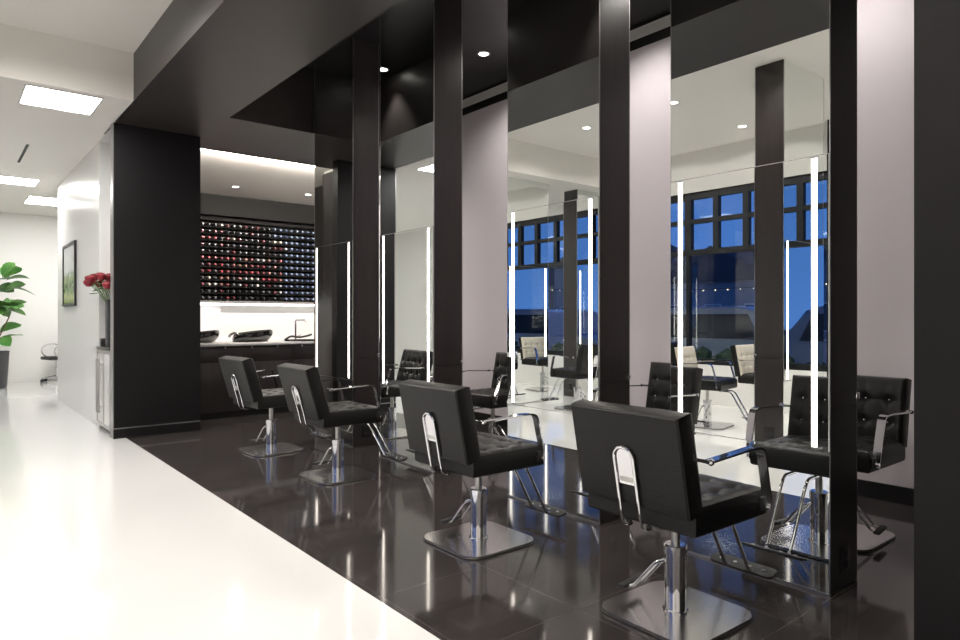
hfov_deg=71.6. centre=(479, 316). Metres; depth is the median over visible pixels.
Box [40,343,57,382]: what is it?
office chair
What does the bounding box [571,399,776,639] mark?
salon chair
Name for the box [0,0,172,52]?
ceiling
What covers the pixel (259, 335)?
bowl
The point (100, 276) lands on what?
rose
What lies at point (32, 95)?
recessed light
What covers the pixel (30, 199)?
recessed light
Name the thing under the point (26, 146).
ceiling vent
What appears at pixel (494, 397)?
salon chair
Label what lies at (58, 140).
ceiling
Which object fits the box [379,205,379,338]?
wall
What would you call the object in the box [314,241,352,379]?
led mirror
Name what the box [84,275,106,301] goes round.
rose
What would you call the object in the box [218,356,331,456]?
salon chair
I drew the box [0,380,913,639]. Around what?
floor
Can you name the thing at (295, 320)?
faucet
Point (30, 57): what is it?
ceiling beam
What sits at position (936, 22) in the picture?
column
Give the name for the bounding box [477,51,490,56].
recessed light
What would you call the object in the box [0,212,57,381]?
wall
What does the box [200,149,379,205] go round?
ceiling
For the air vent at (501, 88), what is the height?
0.104 m
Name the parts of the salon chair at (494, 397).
armrest, seat, backrest, armrest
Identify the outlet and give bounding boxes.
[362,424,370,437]
[840,543,849,573]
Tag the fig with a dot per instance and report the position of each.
(8, 269)
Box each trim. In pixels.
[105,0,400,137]
[110,122,200,438]
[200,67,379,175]
[462,12,669,115]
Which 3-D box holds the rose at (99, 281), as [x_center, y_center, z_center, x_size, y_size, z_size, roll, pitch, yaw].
[-4.506,-0.266,7.955,0.163,0.347,0.254,0,0,-39]
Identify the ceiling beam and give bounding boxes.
[0,23,133,102]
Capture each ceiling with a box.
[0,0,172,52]
[0,79,132,216]
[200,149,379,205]
[304,0,669,98]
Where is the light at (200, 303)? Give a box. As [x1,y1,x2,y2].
[200,303,313,305]
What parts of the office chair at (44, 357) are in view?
seat, armrest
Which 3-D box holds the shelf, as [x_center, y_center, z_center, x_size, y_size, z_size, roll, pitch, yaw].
[-4.631,-1.232,12.347,5.170,1.965,0.290,0,0,-39]
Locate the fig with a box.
[0,262,32,387]
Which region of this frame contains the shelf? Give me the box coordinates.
[200,193,314,303]
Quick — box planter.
[0,351,9,387]
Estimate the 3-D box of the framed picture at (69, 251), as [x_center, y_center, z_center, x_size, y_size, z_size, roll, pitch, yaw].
[-6.107,-0.625,9.885,0.030,0.930,1.160,0,0,-39]
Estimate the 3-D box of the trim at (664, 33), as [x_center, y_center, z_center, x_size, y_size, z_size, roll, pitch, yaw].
[2.567,-2.835,5.494,0.118,0.330,9.270,0,0,-39]
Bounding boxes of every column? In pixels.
[114,123,199,427]
[914,0,959,639]
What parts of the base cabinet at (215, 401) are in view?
drawer, door, drawer, door, drawer, door, door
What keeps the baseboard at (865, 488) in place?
attached to the wall at (885, 28)
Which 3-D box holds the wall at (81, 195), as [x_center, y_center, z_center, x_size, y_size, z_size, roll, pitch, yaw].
[-5.771,-0.400,9.552,0.070,3.500,3.600,0,0,-39]
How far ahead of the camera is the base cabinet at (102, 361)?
7.74 m
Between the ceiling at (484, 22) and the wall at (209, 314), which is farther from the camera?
the wall at (209, 314)
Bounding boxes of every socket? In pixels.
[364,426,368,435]
[843,548,848,569]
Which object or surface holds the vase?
on the base cabinet at (102, 361)
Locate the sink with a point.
(290, 336)
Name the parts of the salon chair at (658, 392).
backrest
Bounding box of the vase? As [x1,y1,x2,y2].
[105,299,109,346]
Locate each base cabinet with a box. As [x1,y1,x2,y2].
[95,346,109,432]
[200,339,379,419]
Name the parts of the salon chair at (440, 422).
bracket plate, backrest, plate, seat, knob, armrest, arm plate, foot plate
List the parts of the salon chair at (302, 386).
bracket plate, backrest, armrest, plate, seat, armrest, foot plate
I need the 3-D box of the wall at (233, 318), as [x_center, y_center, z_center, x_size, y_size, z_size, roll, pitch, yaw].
[-4.792,-0.530,12.544,5.170,3.760,0.200,0,0,-39]
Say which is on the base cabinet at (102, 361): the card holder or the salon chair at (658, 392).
the card holder
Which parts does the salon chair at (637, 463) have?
bracket plate, maker plate, backrest, seat, plate, knob, armrest, foot plate, arm plate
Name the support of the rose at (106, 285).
in the vase
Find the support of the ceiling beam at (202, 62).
attached to the column at (157, 172)
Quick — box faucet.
[295,320,305,338]
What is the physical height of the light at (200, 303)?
0.032 m
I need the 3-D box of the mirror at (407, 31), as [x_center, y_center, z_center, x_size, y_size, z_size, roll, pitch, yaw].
[-0.681,-0.781,6.110,0.008,4.238,0.892,0,0,-39]
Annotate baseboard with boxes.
[113,421,200,438]
[474,411,913,506]
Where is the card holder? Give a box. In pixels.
[100,338,104,346]
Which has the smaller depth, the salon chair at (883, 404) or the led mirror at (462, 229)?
the salon chair at (883, 404)
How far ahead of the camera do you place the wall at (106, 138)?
8.19 m
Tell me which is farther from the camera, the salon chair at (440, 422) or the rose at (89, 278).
the rose at (89, 278)
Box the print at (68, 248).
[64,244,73,303]
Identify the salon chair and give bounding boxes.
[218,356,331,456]
[277,363,407,485]
[399,379,566,559]
[463,352,506,436]
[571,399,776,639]
[630,362,669,409]
[857,375,913,552]
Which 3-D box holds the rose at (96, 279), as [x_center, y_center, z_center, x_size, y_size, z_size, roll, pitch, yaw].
[-4.470,-0.301,7.809,0.203,0.415,0.152,0,0,7]
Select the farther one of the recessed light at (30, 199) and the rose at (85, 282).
the recessed light at (30, 199)
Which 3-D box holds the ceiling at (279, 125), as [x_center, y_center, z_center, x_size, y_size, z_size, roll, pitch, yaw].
[-1.514,-2.610,9.166,4.360,0.920,1.580,0,0,-39]
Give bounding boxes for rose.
[83,280,105,301]
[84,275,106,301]
[90,274,106,299]
[94,280,109,295]
[96,273,109,298]
[101,282,109,292]
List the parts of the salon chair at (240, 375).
bracket plate, backrest, seat, armrest, plate, foot plate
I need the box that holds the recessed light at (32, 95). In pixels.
[18,84,103,115]
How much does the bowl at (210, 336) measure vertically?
0.170 m
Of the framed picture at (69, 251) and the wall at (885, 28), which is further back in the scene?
the framed picture at (69, 251)
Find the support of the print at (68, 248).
attached to the framed picture at (69, 251)
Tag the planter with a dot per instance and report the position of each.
(4, 355)
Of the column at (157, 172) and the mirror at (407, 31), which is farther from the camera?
the column at (157, 172)
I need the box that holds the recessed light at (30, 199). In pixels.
[24,196,57,205]
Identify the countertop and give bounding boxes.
[200,339,379,346]
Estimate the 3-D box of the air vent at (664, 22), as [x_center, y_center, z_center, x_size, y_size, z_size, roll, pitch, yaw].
[2.114,-2.820,5.944,0.014,0.104,1.940,0,0,-39]
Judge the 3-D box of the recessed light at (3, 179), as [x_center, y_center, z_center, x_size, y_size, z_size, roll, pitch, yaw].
[-7.348,-2.146,10.473,0.650,0.008,0.660,0,0,-39]
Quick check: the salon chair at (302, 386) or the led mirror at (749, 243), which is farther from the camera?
the salon chair at (302, 386)
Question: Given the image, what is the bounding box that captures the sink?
[283,333,313,340]
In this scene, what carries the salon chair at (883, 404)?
on the floor
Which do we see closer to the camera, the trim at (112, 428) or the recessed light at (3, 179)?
the trim at (112, 428)
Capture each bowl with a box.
[200,330,219,342]
[228,329,272,341]
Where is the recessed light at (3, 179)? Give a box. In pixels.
[0,175,39,186]
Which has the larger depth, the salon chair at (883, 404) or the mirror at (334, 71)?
the mirror at (334, 71)
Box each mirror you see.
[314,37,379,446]
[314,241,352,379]
[315,37,352,445]
[380,0,433,470]
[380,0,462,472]
[380,226,432,386]
[462,229,462,385]
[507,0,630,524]
[507,195,598,413]
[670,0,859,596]
[670,153,828,452]
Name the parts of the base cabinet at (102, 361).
handle, door, glass, handle, door, glass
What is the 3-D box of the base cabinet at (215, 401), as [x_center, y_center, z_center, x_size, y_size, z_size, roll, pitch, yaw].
[-2.853,0.850,9.693,2.970,1.000,0.690,0,0,-39]
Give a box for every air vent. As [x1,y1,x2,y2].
[462,82,506,108]
[630,15,669,41]
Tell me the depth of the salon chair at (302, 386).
5.48 m
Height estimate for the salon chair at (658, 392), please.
0.972 m
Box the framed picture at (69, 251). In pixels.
[62,240,76,306]
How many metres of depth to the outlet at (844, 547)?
3.29 m
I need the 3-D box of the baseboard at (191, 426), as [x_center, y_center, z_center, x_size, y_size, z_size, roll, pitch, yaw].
[-3.692,1.298,7.640,0.925,0.105,0.011,0,0,-39]
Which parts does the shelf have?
panel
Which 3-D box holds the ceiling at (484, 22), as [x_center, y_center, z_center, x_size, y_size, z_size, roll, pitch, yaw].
[1.372,-2.950,4.519,2.960,0.100,9.270,0,0,-39]
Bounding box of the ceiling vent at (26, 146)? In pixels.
[16,144,29,162]
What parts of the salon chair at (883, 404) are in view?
arm plate, plate, seat, backrest, armrest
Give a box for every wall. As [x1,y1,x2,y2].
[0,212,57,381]
[58,141,104,426]
[100,130,109,298]
[200,305,219,341]
[220,305,313,341]
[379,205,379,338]
[462,0,913,488]

